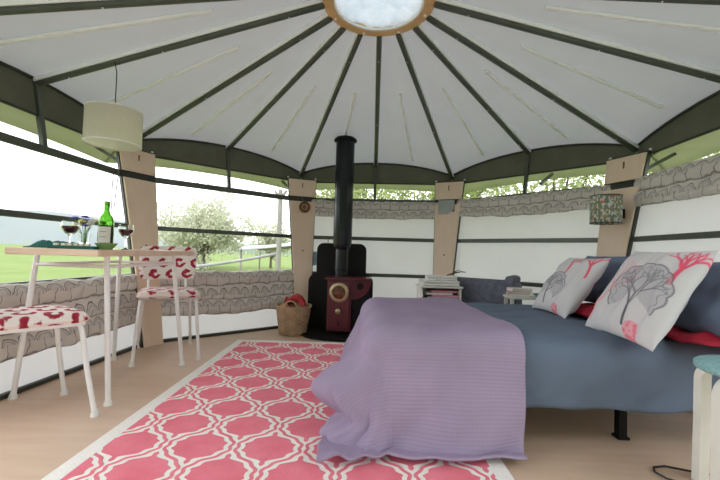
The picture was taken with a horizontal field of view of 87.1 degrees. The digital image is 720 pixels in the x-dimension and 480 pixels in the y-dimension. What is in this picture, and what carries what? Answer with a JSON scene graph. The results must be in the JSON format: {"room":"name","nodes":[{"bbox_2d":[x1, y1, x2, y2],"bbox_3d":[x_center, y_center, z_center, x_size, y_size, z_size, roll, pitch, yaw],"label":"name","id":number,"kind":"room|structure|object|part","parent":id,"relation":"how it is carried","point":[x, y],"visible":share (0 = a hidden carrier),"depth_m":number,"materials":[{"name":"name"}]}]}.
{"room":"yurt bedroom","nodes":[
{"label":"yurt bedroom","id":0,"kind":"room"},
{"bbox_2d":[0,64,139,400],"bbox_3d":[-1.882,-0.115,2.324,0.374,1.819,1.712,2,-2,4],"label":"wall","id":1,"kind":"structure","parent":0,"point":[19,91],"depth_m":2.31,"materials":[{"name":"beige fabric"}]},
{"bbox_3d":[-1.954,-0.558,2.344,0.026,0.050,1.659,2,-2,4],"label":"rail","id":2,"kind":"part","parent":1,"relation":"part of","materials":[{"name":"green metal"}]},
{"bbox_3d":[-1.887,-0.135,2.325,0.026,0.038,1.593,2,-2,4],"label":"rail","id":3,"kind":"part","parent":1,"relation":"part of","materials":[{"name":"green metal"}]},
{"bbox_3d":[-1.826,0.253,2.307,0.026,0.036,1.532,2,-2,4],"label":"rail","id":4,"kind":"part","parent":1,"relation":"part of","materials":[{"name":"green metal"}]},
{"bbox_3d":[-1.797,0.537,2.294,0.099,0.520,1.528,2,-2,4],"label":"lining panel","id":5,"kind":"part","parent":1,"relation":"part of","materials":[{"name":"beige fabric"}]},
{"bbox_2d":[0,274,138,362],"bbox_3d":[-1.764,0.435,2.284,0.106,0.399,1.358,2,-2,3],"label":"blind","id":6,"kind":"object","parent":1,"relation":"attached to","point":[86,295],"visible":0.66,"depth_m":2.28,"materials":[{"name":"fabric"}]},
{"bbox_3d":[-1.737,0.787,2.281,0.030,0.024,1.448,2,-2,4],"label":"rail","id":7,"kind":"part","parent":1,"relation":"part of","materials":[{"name":"black metal"}]},
{"bbox_2d":[111,170,118,210],"bbox_3d":[-1.893,-0.379,2.916,0.035,0.316,0.066,2,-2,-11],"label":"blind cord","id":8,"kind":"object","parent":1,"relation":"hanging from","point":[113,209],"visible":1,"depth_m":2.90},
{"bbox_2d":[116,150,162,347],"bbox_3d":[-1.751,0.021,3.068,0.380,1.607,0.334,1,-2,26],"label":"support post","id":9,"kind":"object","parent":1,"relation":"attached to","point":[137,169],"depth_m":3.04,"materials":[{"name":"brown wood"}]},
{"bbox_2d":[142,140,300,341],"bbox_3d":[-1.240,-0.050,3.637,1.712,1.819,0.374,3,-3,-41],"label":"wall","id":10,"kind":"structure","parent":0,"point":[201,154],"depth_m":3.58,"materials":[{"name":"beige fabric"}]},
{"bbox_3d":[-1.190,0.599,3.536,1.528,0.520,0.099,3,-3,-41],"label":"lining panel","id":11,"kind":"part","parent":10,"relation":"part of","materials":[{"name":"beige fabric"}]},
{"bbox_3d":[-1.153,0.846,3.477,1.448,0.024,0.030,3,-3,-41],"label":"rail","id":12,"kind":"part","parent":10,"relation":"part of","materials":[{"name":"black metal"}]},
{"bbox_3d":[-1.283,-0.490,3.717,1.659,0.050,0.026,3,-3,-41],"label":"rail","id":13,"kind":"part","parent":10,"relation":"part of","materials":[{"name":"green metal"}]},
{"bbox_3d":[-1.243,-0.070,3.642,1.593,0.038,0.026,3,-3,-41],"label":"rail","id":14,"kind":"part","parent":10,"relation":"part of","materials":[{"name":"green metal"}]},
{"bbox_2d":[160,269,293,315],"bbox_3d":[-1.161,0.479,3.523,1.339,0.405,0.109,3,-3,-42],"label":"blind","id":15,"kind":"object","parent":10,"relation":"attached to","point":[220,291],"visible":0.79,"depth_m":3.50,"materials":[{"name":"fabric"}]},
{"bbox_2d":[0,328,710,479],"bbox_3d":[-0.002,0.877,2.171,3.614,0.060,3.614,2,-2,0],"label":"floor","id":16,"kind":"structure","parent":0,"point":[41,429],"depth_m":1.68,"materials":[{"name":"brown wood"}]},
{"bbox_2d":[0,305,99,417],"bbox_3d":[-1.498,0.393,1.636,0.438,0.780,0.546,0,-2,36],"label":"dining chair","id":17,"kind":"object","parent":16,"relation":"on","point":[41,317],"visible":1,"depth_m":1.67,"materials":[{"name":"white fabric"}]},
{"bbox_3d":[-1.480,0.364,1.661,0.356,0.021,0.355,0,-2,36],"label":"seat frame","id":18,"kind":"part","parent":17,"relation":"part of","materials":[{"name":"white metal"}]},
{"bbox_3d":[-1.476,0.335,1.666,0.398,0.051,0.390,0,-2,36],"label":"seat","id":19,"kind":"part","parent":17,"relation":"part of","materials":[{"name":"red fabric"}]},
{"bbox_3d":[-1.524,0.573,1.902,0.022,0.425,0.127,1,-2,11],"label":"leg","id":20,"kind":"part","parent":17,"relation":"part of","materials":[{"name":"white metal"}]},
{"bbox_3d":[-1.238,0.574,1.692,0.127,0.425,0.022,3,-2,-29],"label":"leg","id":21,"kind":"part","parent":17,"relation":"part of","materials":[{"name":"white wood"}]},
{"bbox_2d":[5,247,193,406],"bbox_3d":[-1.434,0.427,2.135,0.587,0.750,0.940,2,-2,0],"label":"table","id":22,"kind":"object","parent":16,"relation":"on","point":[36,252],"visible":0.98,"depth_m":1.88,"materials":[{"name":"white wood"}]},
{"bbox_3d":[-1.667,0.421,1.886,0.106,0.713,0.027,2,-2,0],"label":"leg","id":23,"kind":"part","parent":22,"relation":"part of","materials":[{"name":"white metal"}]},
{"bbox_2d":[23,240,80,247],"bbox_3d":[-1.491,0.021,1.874,0.223,0.038,0.153,2,-2,0],"label":"cloth napkin","id":24,"kind":"object","parent":22,"relation":"on","point":[42,243],"visible":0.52,"depth_m":1.81,"materials":[{"name":"teal fabric"}]},
{"bbox_2d":[61,220,79,242],"bbox_3d":[-1.471,-0.028,1.921,0.078,0.142,0.078,2,-2,0],"label":"wine glass","id":25,"kind":"object","parent":22,"relation":"on","point":[70,227],"visible":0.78,"depth_m":1.90,"materials":[{"name":"white"}]},
{"bbox_2d":[47,245,98,249],"bbox_3d":[-1.352,0.035,1.788,0.200,0.015,0.052,2,-2,-6],"label":"tray","id":26,"kind":"object","parent":22,"relation":"on","point":[48,246],"visible":0.97,"depth_m":1.76,"materials":[{"name":"teal plastic"}]},
{"bbox_2d":[71,215,97,243],"bbox_3d":[-1.507,-0.043,2.086,0.118,0.182,0.127,2,-2,0],"label":"flower vase","id":27,"kind":"object","parent":22,"relation":"on","point":[83,238],"visible":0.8,"depth_m":2.06,"materials":[{"name":"clear glass"}]},
{"bbox_2d":[97,201,113,249],"bbox_3d":[-1.356,-0.079,2.022,0.073,0.257,0.074,2,-2,0],"label":"wine bottle","id":28,"kind":"object","parent":22,"relation":"on","point":[105,232],"visible":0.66,"depth_m":2.00,"materials":[{"name":"green glass"}]},
{"bbox_3d":[-1.411,0.136,2.175,0.415,0.018,0.654,2,-2,3],"label":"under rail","id":29,"kind":"part","parent":22,"relation":"part of","materials":[{"name":"white wood"}]},
{"bbox_2d":[95,243,116,249],"bbox_3d":[-1.246,0.032,1.859,0.096,0.032,0.096,2,-2,0],"label":"bowl","id":30,"kind":"object","parent":22,"relation":"on","point":[103,246],"visible":0.99,"depth_m":1.83,"materials":[{"name":"green ceramic"}]},
{"bbox_3d":[-1.226,0.433,1.840,0.061,0.711,0.024,2,-2,-16],"label":"leg","id":31,"kind":"part","parent":22,"relation":"part of","materials":[{"name":"white metal"}]},
{"bbox_3d":[-1.623,0.445,2.527,0.025,0.714,0.130,3,-2,-35],"label":"leg","id":32,"kind":"part","parent":22,"relation":"part of","materials":[{"name":"white metal"}]},
{"bbox_2d":[118,224,133,249],"bbox_3d":[-1.318,-0.016,2.131,0.078,0.142,0.078,2,-2,0],"label":"wine glass","id":33,"kind":"object","parent":22,"relation":"on","point":[125,230],"visible":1,"depth_m":2.11,"materials":[{"name":"white"}]},
{"bbox_3d":[-1.190,0.456,2.470,0.025,0.713,0.117,0,-3,39],"label":"leg","id":34,"kind":"part","parent":22,"relation":"part of","materials":[{"name":"white metal"}]},
{"bbox_2d":[128,246,201,366],"bbox_3d":[-1.403,0.435,2.766,0.438,0.780,0.546,3,-2,-29],"label":"dining chair","id":35,"kind":"object","parent":16,"relation":"on","point":[185,265],"visible":0.9,"depth_m":2.88,"materials":[{"name":"white fabric"}]},
{"bbox_3d":[-1.465,0.596,2.493,0.022,0.425,0.127,2,-2,-4],"label":"leg","id":36,"kind":"part","parent":35,"relation":"part of","materials":[{"name":"white metal"}]},
{"bbox_3d":[-1.629,0.603,2.825,0.022,0.426,0.192,4,-3,-44],"label":"leg","id":37,"kind":"part","parent":35,"relation":"part of","materials":[{"name":"white metal"}]},
{"bbox_3d":[-1.385,0.375,2.738,0.398,0.051,0.390,3,-2,-29],"label":"seat","id":38,"kind":"part","parent":35,"relation":"part of","materials":[{"name":"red fabric"}]},
{"bbox_3d":[-1.388,0.405,2.741,0.356,0.021,0.355,3,-2,-29],"label":"seat frame","id":39,"kind":"part","parent":35,"relation":"part of","materials":[{"name":"white wood"}]},
{"bbox_3d":[-1.508,0.179,2.982,0.402,0.260,0.076,3,-2,-29],"label":"backrest","id":40,"kind":"part","parent":35,"relation":"part of","materials":[{"name":"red fabric"}]},
{"bbox_3d":[-1.345,0.617,2.981,0.022,0.426,0.192,2,-2,-13],"label":"leg","id":41,"kind":"part","parent":35,"relation":"part of","materials":[{"name":"white metal"}]},
{"bbox_3d":[-1.153,0.611,2.663,0.127,0.425,0.022,0,-2,36],"label":"leg","id":42,"kind":"part","parent":35,"relation":"part of","materials":[{"name":"white metal"}]},
{"bbox_2d":[41,340,514,479],"bbox_3d":[-0.250,0.828,2.002,1.562,0.011,2.402,2,-2,0],"label":"patterned rug","id":43,"kind":"object","parent":16,"relation":"on","point":[251,411],"visible":0.52,"depth_m":1.54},
{"bbox_2d":[275,301,311,335],"bbox_3d":[-0.624,0.712,3.547,0.343,0.326,0.342,2,-2,0],"label":"basket","id":44,"kind":"object","parent":16,"relation":"on","point":[292,321],"visible":0.94,"depth_m":3.42,"materials":[{"name":"brown wicker"}]},
{"bbox_2d":[284,293,305,306],"bbox_3d":[-0.588,0.564,3.533,0.242,0.127,0.122,1,-2,28],"label":"glove","id":45,"kind":"object","parent":44,"relation":"in","point":[297,297],"visible":0.91,"depth_m":3.50,"materials":[{"name":"red fabric"}]},
{"bbox_2d":[301,326,350,341],"bbox_3d":[-0.146,0.881,3.541,0.800,0.018,0.560,2,-2,0],"label":"tray","id":46,"kind":"object","parent":16,"relation":"on","point":[315,333],"visible":0.45,"depth_m":3.44,"materials":[{"name":"black metal"}]},
{"bbox_2d":[307,239,372,326],"bbox_3d":[-0.196,0.435,3.852,0.655,0.892,0.034,2,-2,0],"label":"shield","id":47,"kind":"object","parent":46,"relation":"on","point":[317,283],"visible":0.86,"depth_m":3.84,"materials":[{"name":"black metal"}]},
{"bbox_3d":[-0.201,0.610,3.836,0.655,0.542,0.014,2,-2,0],"label":"panel","id":48,"kind":"part","parent":47,"relation":"part of","materials":[{"name":"black metal"}]},
{"bbox_3d":[-0.192,0.317,3.866,0.505,0.565,0.014,2,-2,0],"label":"panel","id":49,"kind":"part","parent":47,"relation":"part of","materials":[{"name":"black metal"}]},
{"bbox_2d":[325,275,371,332],"bbox_3d":[-0.113,0.613,3.618,0.430,0.517,0.366,2,-2,0],"label":"wood stove","id":50,"kind":"object","parent":46,"relation":"on","point":[343,293],"visible":0.99,"depth_m":3.48,"materials":[{"name":"red metal"}]},
{"bbox_3d":[-0.196,0.602,3.483,0.200,0.440,0.012,1,-2,8],"label":"door","id":51,"kind":"part","parent":50,"relation":"part of","materials":[{"name":"red metal"}]},
{"bbox_3d":[-0.193,0.481,3.476,0.126,0.126,0.005,1,-2,8],"label":"porthole glass","id":52,"kind":"part","parent":50,"relation":"part of","materials":[{"name":"red glass"}]},
{"bbox_2d":[333,135,356,276],"bbox_3d":[-0.162,-0.327,3.729,0.228,1.366,0.228,2,-2,0],"label":"flue","id":53,"kind":"object","parent":50,"relation":"on","point":[345,144],"visible":0.99,"depth_m":3.66,"materials":[{"name":"black metal"}]},
{"bbox_3d":[-0.106,0.365,3.639,0.430,0.018,0.340,2,-2,0],"label":"plate","id":54,"kind":"part","parent":50,"relation":"part of","materials":[{"name":"metal"}]},
{"bbox_2d":[416,284,462,299],"bbox_3d":[0.671,0.648,3.260,0.360,0.514,0.260,2,-2,0],"label":"side table","id":55,"kind":"object","parent":16,"relation":"on","point":[420,288],"visible":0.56,"depth_m":3.19,"materials":[{"name":"white paint"}]},
{"bbox_2d":[419,279,459,285],"bbox_3d":[0.679,0.368,3.280,0.300,0.051,0.223,2,-2,-3],"label":"folded towel","id":56,"kind":"object","parent":55,"relation":"on","point":[425,282],"visible":0.92,"depth_m":3.17,"materials":[{"name":"white fabric"}]},
{"bbox_2d":[425,275,456,280],"bbox_3d":[0.701,0.327,3.291,0.250,0.042,0.203,2,-2,5],"label":"folded towel","id":57,"kind":"object","parent":56,"relation":"on","point":[427,277],"visible":0.99,"depth_m":3.20,"materials":[{"name":"white fabric"}]},
{"bbox_3d":[0.685,0.494,3.265,0.220,0.017,0.180,2,-2,4],"label":"magazine","id":58,"kind":"object","parent":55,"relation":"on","visible":0},
{"bbox_2d":[430,294,457,297],"bbox_3d":[0.716,0.476,3.266,0.220,0.017,0.180,2,-2,1],"label":"magazine","id":59,"kind":"object","parent":58,"relation":"on","point":[453,295],"visible":0.71,"depth_m":3.18,"materials":[{"name":"pink paper"}]},
{"bbox_2d":[423,291,452,294],"bbox_3d":[0.667,0.456,3.267,0.220,0.017,0.180,2,-2,-1],"label":"magazine","id":60,"kind":"object","parent":59,"relation":"on","point":[425,292],"visible":0.56,"depth_m":3.18,"materials":[{"name":"white paper"}]},
{"bbox_2d":[427,289,457,292],"bbox_3d":[0.707,0.438,3.267,0.220,0.017,0.180,2,-2,-4],"label":"magazine","id":61,"kind":"object","parent":60,"relation":"on","point":[430,290],"visible":1,"depth_m":3.19,"materials":[{"name":"pink paper"}]},
{"bbox_2d":[452,275,521,303],"bbox_3d":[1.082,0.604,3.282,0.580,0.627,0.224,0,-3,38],"label":"armchair","id":62,"kind":"object","parent":16,"relation":"on","point":[482,290],"visible":0.35,"depth_m":3.18,"materials":[{"name":"grey fabric"}]},
{"bbox_2d":[503,294,536,303],"bbox_3d":[1.300,0.673,2.920,0.340,0.477,0.200,2,-2,6],"label":"side table","id":63,"kind":"object","parent":16,"relation":"on","point":[531,297],"visible":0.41,"depth_m":2.85,"materials":[{"name":"white paint"}]},
{"bbox_2d":[506,292,529,296],"bbox_3d":[1.223,0.423,2.938,0.156,0.020,0.115,1,-2,13],"label":"book","id":64,"kind":"object","parent":63,"relation":"on","point":[507,293],"visible":0.84,"depth_m":2.88,"materials":[{"name":"white paper"}]},
{"bbox_2d":[506,290,530,293],"bbox_3d":[1.233,0.404,2.939,0.156,0.016,0.115,2,-2,6],"label":"book","id":65,"kind":"object","parent":64,"relation":"on","point":[508,291],"visible":0.84,"depth_m":2.89,"materials":[{"name":"white paper"}]},
{"bbox_2d":[507,287,531,291],"bbox_3d":[1.239,0.384,2.940,0.156,0.022,0.115,2,-2,-1],"label":"book","id":66,"kind":"object","parent":65,"relation":"on","point":[517,289],"visible":1,"depth_m":2.89,"materials":[{"name":"white paper"}]},
{"bbox_2d":[611,410,629,439],"bbox_3d":[0.900,0.668,2.140,1.560,0.410,1.178,2,-2,0],"label":"bed","id":67,"kind":"object","parent":16,"relation":"on","point":[620,417],"visible":0.11,"depth_m":1.64,"materials":[{"name":"black metal"}]},
{"bbox_2d":[311,297,527,462],"bbox_3d":[0.246,0.598,2.090,0.920,0.450,1.585,2,-2,0],"label":"knitted throw","id":68,"kind":"object","parent":67,"relation":"on","point":[441,378],"visible":1,"depth_m":1.50,"materials":[{"name":"purple fabric"}]},
{"bbox_2d":[466,302,719,413],"bbox_3d":[0.850,0.576,2.156,1.645,0.318,1.269,2,-2,0],"label":"duvet","id":69,"kind":"object","parent":67,"relation":"on","point":[570,364],"visible":0.33,"depth_m":1.55,"materials":[{"name":"blue fabric"}]},
{"bbox_2d":[532,257,610,318],"bbox_3d":[1.257,0.273,2.293,0.266,0.340,0.446,2,-2,4],"label":"cushion","id":70,"kind":"object","parent":69,"relation":"on","point":[573,280],"visible":1,"depth_m":2.16,"materials":[{"name":"fabric"}]},
{"bbox_2d":[572,303,594,317],"bbox_3d":[1.448,0.422,2.228,0.460,0.090,0.480,2,-2,0],"label":"pillow","id":71,"kind":"object","parent":69,"relation":"on","point":[585,309],"visible":0.17,"depth_m":2.14,"materials":[{"name":"fabric"}]},
{"bbox_2d":[584,256,627,302],"bbox_3d":[1.522,0.249,2.374,0.216,0.300,0.602,2,-2,-1],"label":"bed pillow","id":72,"kind":"object","parent":71,"relation":"on","point":[615,263],"visible":0.22,"depth_m":2.27,"materials":[{"name":"blue fabric"}]},
{"bbox_2d":[585,250,718,351],"bbox_3d":[1.232,0.237,1.654,0.272,0.389,0.460,2,-2,2],"label":"cushion","id":73,"kind":"object","parent":69,"relation":"on","point":[649,291],"visible":1,"depth_m":1.53,"materials":[{"name":"fabric"}]},
{"bbox_2d":[666,325,719,346],"bbox_3d":[1.524,0.406,1.648,0.460,0.085,0.500,2,-2,0],"label":"pillow","id":74,"kind":"object","parent":69,"relation":"on","point":[707,338],"visible":0.46,"depth_m":1.50,"materials":[{"name":"fabric"}]},
{"bbox_2d":[674,262,719,336],"bbox_3d":[1.491,0.247,1.614,0.248,0.310,0.568,2,-2,3],"label":"bed pillow","id":75,"kind":"object","parent":74,"relation":"on","point":[701,313],"visible":0.44,"depth_m":1.55,"materials":[{"name":"blue fabric"}]},
{"bbox_2d":[653,465,709,479],"bbox_3d":[1.284,0.851,1.365,0.424,0.007,0.121,2,-2,0],"label":"cable","id":76,"kind":"object","parent":16,"relation":"on","point":[659,466],"visible":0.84,"depth_m":1.40,"materials":[{"name":"black rubber"}]},
{"bbox_2d":[691,355,719,479],"bbox_3d":[1.262,0.625,1.170,0.349,0.448,0.349,1,-2,28],"label":"round stool","id":77,"kind":"object","parent":16,"relation":"on","point":[706,400],"visible":1,"depth_m":1.33,"materials":[{"name":"white wood"}]},
{"bbox_3d":[1.234,0.641,1.289,0.048,0.424,0.164,2,-2,-13],"label":"leg","id":78,"kind":"part","parent":77,"relation":"part of","materials":[{"name":"white paint"}]},
{"bbox_3d":[1.268,0.413,1.178,0.350,0.023,0.350,2,-2,-13],"label":"seat","id":79,"kind":"part","parent":77,"relation":"part of","materials":[{"name":"teal fabric"}]},
{"bbox_3d":[1.142,0.633,1.142,0.164,0.424,0.048,2,-2,-13],"label":"leg","id":80,"kind":"part","parent":77,"relation":"part of","materials":[{"name":"white paint"}]},
{"bbox_2d":[0,0,719,192],"bbox_3d":[0.055,-1.020,2.390,4.869,0.866,4.564,2,-2,0],"label":"ceiling","id":81,"kind":"structure","parent":0,"point":[456,88],"depth_m":2.62,"materials":[{"name":"fabric"}]},
{"bbox_2d":[82,61,143,151],"bbox_3d":[-1.506,-0.838,2.329,0.309,0.516,0.309,2,-2,0],"label":"pendant lamp","id":82,"kind":"object","parent":81,"relation":"hanging from","point":[112,126],"visible":1,"depth_m":2.22,"materials":[{"name":"fabric"}]},
{"bbox_3d":[-1.513,-0.584,2.320,0.309,0.008,0.309,2,-2,0],"label":"shade trim","id":83,"kind":"part","parent":82,"relation":"part of","materials":[{"name":"white fabric"}]},
{"bbox_3d":[-1.510,-0.687,2.324,0.306,0.215,0.306,2,-2,0],"label":"lamp shade","id":84,"kind":"part","parent":82,"relation":"part of","materials":[{"name":"fabric"}]},
{"bbox_3d":[-1.507,-0.791,2.328,0.309,0.008,0.309,2,-2,0],"label":"shade trim","id":85,"kind":"part","parent":82,"relation":"part of","materials":[{"name":"white fabric"}]},
{"bbox_3d":[-1.504,-0.923,2.322,0.006,0.346,0.026,1,-2,9],"label":"cord","id":86,"kind":"part","parent":82,"relation":"part of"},
{"bbox_2d":[334,0,423,30],"bbox_3d":[0.114,-1.497,2.254,0.600,0.194,0.600,2,-2,0],"label":"window","id":87,"kind":"structure","parent":81,"relation":"attached to","point":[381,14],"depth_m":2.39,"materials":[{"name":"glass"}]},
{"bbox_2d":[301,164,451,297],"bbox_3d":[0.144,0.009,4.111,1.712,1.819,0.374,2,-2,4],"label":"wall","id":88,"kind":"structure","parent":0,"point":[399,253],"depth_m":4.13,"materials":[{"name":"beige fabric"}]},
{"bbox_2d":[287,176,316,302],"bbox_3d":[-0.619,0.090,4.067,0.334,1.607,0.379,2,-2,-19],"label":"trim","id":89,"kind":"structure","parent":88,"relation":"attached to","point":[301,224],"depth_m":4.08,"materials":[{"name":"brown wood"}]},
{"bbox_2d":[299,198,309,212],"bbox_3d":[-0.603,-0.383,4.127,0.128,0.175,0.043,2,-2,-19],"label":"ring","id":90,"kind":"object","parent":88,"relation":"hanging from","point":[303,202],"visible":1,"depth_m":4.11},
{"bbox_2d":[313,251,316,264],"bbox_3d":[-0.486,0.199,4.105,0.075,0.150,0.006,2,-2,4],"label":"card","id":91,"kind":"object","parent":88,"relation":"attached to","point":[314,252],"visible":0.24,"depth_m":4.10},
{"bbox_3d":[0.129,0.372,4.031,1.532,0.036,0.026,2,-2,4],"label":"rail","id":92,"kind":"part","parent":88,"relation":"part of","materials":[{"name":"green metal"}]},
{"bbox_3d":[0.135,0.241,4.077,1.659,1.351,0.256,2,-2,4],"label":"lining panel","id":93,"kind":"part","parent":88,"relation":"part of","materials":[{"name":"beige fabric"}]},
{"bbox_3d":[0.145,-0.012,4.118,1.593,0.038,0.026,2,-2,4],"label":"rail","id":94,"kind":"part","parent":88,"relation":"part of","materials":[{"name":"green metal"}]},
{"bbox_2d":[311,199,437,219],"bbox_3d":[0.156,-0.331,4.156,1.427,0.212,0.066,2,-2,4],"label":"blind","id":95,"kind":"object","parent":88,"relation":"attached to","point":[361,209],"visible":0.85,"depth_m":4.14,"materials":[{"name":"fabric"}]},
{"bbox_3d":[0.162,-0.429,4.212,1.659,0.050,0.026,2,-2,4],"label":"rail","id":96,"kind":"part","parent":88,"relation":"part of","materials":[{"name":"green metal"}]},
{"bbox_2d":[452,145,635,304],"bbox_3d":[1.458,0.025,3.467,0.374,1.819,1.712,3,-3,-41],"label":"wall","id":97,"kind":"structure","parent":0,"point":[532,248],"depth_m":3.45,"materials":[{"name":"beige fabric"}]},
{"bbox_2d":[438,200,454,214],"bbox_3d":[0.926,-0.343,4.053,0.173,0.165,0.018,1,-2,26],"label":"wall plaque","id":98,"kind":"object","parent":97,"relation":"attached to","point":[444,206],"visible":1,"depth_m":4.05,"materials":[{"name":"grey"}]},
{"bbox_2d":[433,179,465,275],"bbox_3d":[0.889,0.132,3.972,0.334,1.607,0.380,1,-2,26],"label":"trim","id":99,"kind":"structure","parent":97,"relation":"attached to","point":[446,226],"depth_m":4.00,"materials":[{"name":"brown wood"}]},
{"bbox_3d":[1.432,0.258,3.442,0.256,1.351,1.659,3,-3,-41],"label":"lining panel","id":100,"kind":"part","parent":97,"relation":"part of","materials":[{"name":"beige fabric"}]},
{"bbox_3d":[1.463,0.005,3.472,0.026,0.038,1.593,3,-3,-41],"label":"rail","id":101,"kind":"part","parent":97,"relation":"part of","materials":[{"name":"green metal"}]},
{"bbox_3d":[1.397,0.389,3.410,0.026,0.036,1.532,3,-3,-41],"label":"rail","id":102,"kind":"part","parent":97,"relation":"part of","materials":[{"name":"green metal"}]},
{"bbox_2d":[457,185,610,216],"bbox_3d":[1.495,-0.330,3.503,0.070,0.222,1.430,3,-3,-41],"label":"blind","id":103,"kind":"object","parent":97,"relation":"attached to","point":[540,203],"visible":0.91,"depth_m":3.42,"materials":[{"name":"fabric"}]},
{"bbox_3d":[1.536,-0.411,3.539,0.026,0.050,1.659,3,-3,-41],"label":"rail","id":104,"kind":"part","parent":97,"relation":"part of","materials":[{"name":"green metal"}]},
{"bbox_2d":[589,194,624,224],"bbox_3d":[1.821,-0.219,2.771,0.267,0.204,0.206,2,-2,-19],"label":"wall lamp","id":105,"kind":"object","parent":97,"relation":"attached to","point":[605,209],"visible":1,"depth_m":2.68,"materials":[{"name":"multicoloured fabric"}]},
{"bbox_3d":[1.789,-0.120,2.758,0.206,0.005,0.206,2,-2,-19],"label":"shade trim","id":106,"kind":"part","parent":105,"relation":"part of","materials":[{"name":"black metal"}]},
{"bbox_2d":[591,148,651,302],"bbox_3d":[1.890,0.123,2.839,0.380,1.607,0.333,2,-2,-19],"label":"trim","id":107,"kind":"structure","parent":97,"relation":"attached to","point":[621,173],"depth_m":2.83,"materials":[{"name":"brown wood"}]},
{"bbox_2d":[631,93,719,412],"bbox_3d":[1.933,-0.009,2.083,0.374,1.819,1.712,2,-2,4],"label":"wall","id":108,"kind":"structure","parent":0,"point":[687,225],"depth_m":2.38,"materials":[{"name":"beige fabric"}]},
{"bbox_3d":[1.901,0.224,2.077,0.256,1.351,1.659,2,-2,4],"label":"lining panel","id":109,"kind":"part","parent":108,"relation":"part of","materials":[{"name":"beige fabric"}]},
{"bbox_3d":[1.940,-0.029,2.084,0.026,0.038,1.593,2,-2,4],"label":"rail","id":110,"kind":"part","parent":108,"relation":"part of","materials":[{"name":"green metal"}]},
{"bbox_2d":[633,154,719,206],"bbox_3d":[1.979,-0.375,2.094,0.078,0.251,1.433,2,-2,4],"label":"blind","id":111,"kind":"object","parent":108,"relation":"attached to","point":[698,178],"visible":0.99,"depth_m":2.34,"materials":[{"name":"fabric"}]},
{"label":"outside","id":112,"kind":"structure","parent":0,"visible":0},
{"bbox_2d":[0,244,291,282],"bbox_3d":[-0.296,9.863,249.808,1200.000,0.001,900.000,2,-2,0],"label":"ground","id":113,"kind":"structure","parent":112,"point":[13,267],"depth_m":22.68,"materials":[{"name":"green plant"}]},
{"bbox_2d":[157,199,246,263],"bbox_3d":[-10.306,-0.457,23.461,5.728,4.277,5.434,2,-2,3],"label":"blossom tree","id":114,"kind":"object","parent":113,"relation":"on","point":[214,251],"visible":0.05,"depth_m":23.01,"materials":[{"name":"green plant"}]},
{"bbox_2d":[157,179,275,270],"bbox_3d":[-8.379,-0.803,20.225,7.368,4.858,6.112,0,-3,41],"label":"blossom tree","id":115,"kind":"object","parent":113,"relation":"on","point":[203,219],"visible":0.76,"depth_m":19.15,"materials":[{"name":"green plant"}]},
{"bbox_2d":[196,253,275,267],"bbox_3d":[-2.962,0.435,7.788,2.602,0.443,0.064,3,-2,-28],"label":"rail","id":116,"kind":"object","parent":113,"relation":"on","point":[271,254],"visible":0.61,"depth_m":7.94,"materials":[{"name":"white wood"}]},
{"bbox_2d":[212,243,290,254],"bbox_3d":[39.873,4.820,125.950,200.000,3.916,12.000,2,-2,0],"label":"hedgerow","id":117,"kind":"object","parent":113,"relation":"on","point":[253,251],"visible":0.02,"depth_m":120.68,"materials":[{"name":"green plant"}]},
{"bbox_2d":[238,243,290,270],"bbox_3d":[-2.121,0.691,10.477,1.901,1.465,2.009,2,-2,0],"label":"canopy","id":118,"kind":"object","parent":113,"relation":"on","point":[284,245],"visible":0.53,"depth_m":9.72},
{"bbox_3d":[-3.025,0.785,9.575,0.046,1.160,0.046,3,-2,-22],"label":"canopy leg","id":119,"kind":"part","parent":118,"relation":"part of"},
{"bbox_2d":[247,218,290,267],"bbox_3d":[-5.691,0.232,24.065,4.202,3.219,3.519,0,-2,35],"label":"blossom tree","id":120,"kind":"object","parent":113,"relation":"on","point":[270,240],"visible":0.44,"depth_m":23.66,"materials":[{"name":"green plant"}]},
{"bbox_2d":[274,189,287,269],"bbox_3d":[-1.756,0.151,8.198,0.309,2.508,0.120,2,-2,0],"label":"pole","id":121,"kind":"object","parent":113,"relation":"on","point":[280,191],"visible":0.57,"depth_m":8.17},
{"bbox_2d":[266,188,425,199],"bbox_3d":[-0.249,-1.176,11.379,5.208,5.471,5.038,2,-2,-11],"label":"leafy tree","id":122,"kind":"object","parent":113,"relation":"on","point":[357,192],"visible":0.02,"depth_m":11.02,"materials":[{"name":"green plant"}]},
{"bbox_2d":[353,182,535,199],"bbox_3d":[1.614,-1.231,9.488,5.255,5.560,5.927,1,-2,25],"label":"leafy tree","id":123,"kind":"object","parent":113,"relation":"on","point":[431,196],"visible":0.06,"depth_m":9.09,"materials":[{"name":"green plant"}]},
{"bbox_2d":[468,172,650,197],"bbox_3d":[4.419,-1.479,8.959,6.542,6.187,5.518,3,-3,-39],"label":"leafy tree","id":124,"kind":"object","parent":113,"relation":"on","point":[553,182],"visible":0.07,"depth_m":8.59,"materials":[{"name":"green plant"}]},
{"bbox_2d":[541,151,719,190],"bbox_3d":[7.242,-1.063,7.558,5.858,5.427,5.478,2,-2,-18],"label":"leafy tree","id":125,"kind":"object","parent":113,"relation":"on","point":[716,153],"visible":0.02,"depth_m":7.80,"materials":[{"name":"green plant"}]},
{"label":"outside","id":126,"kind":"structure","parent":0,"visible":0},
{"bbox_2d":[0,210,239,247],"bbox_3d":[-269.773,-11.614,330.326,420.000,33.688,60.000,2,-2,0],"label":"hillside","id":127,"kind":"structure","parent":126,"point":[13,230],"depth_m":316.56,"materials":[{"name":"white"}]}
]}

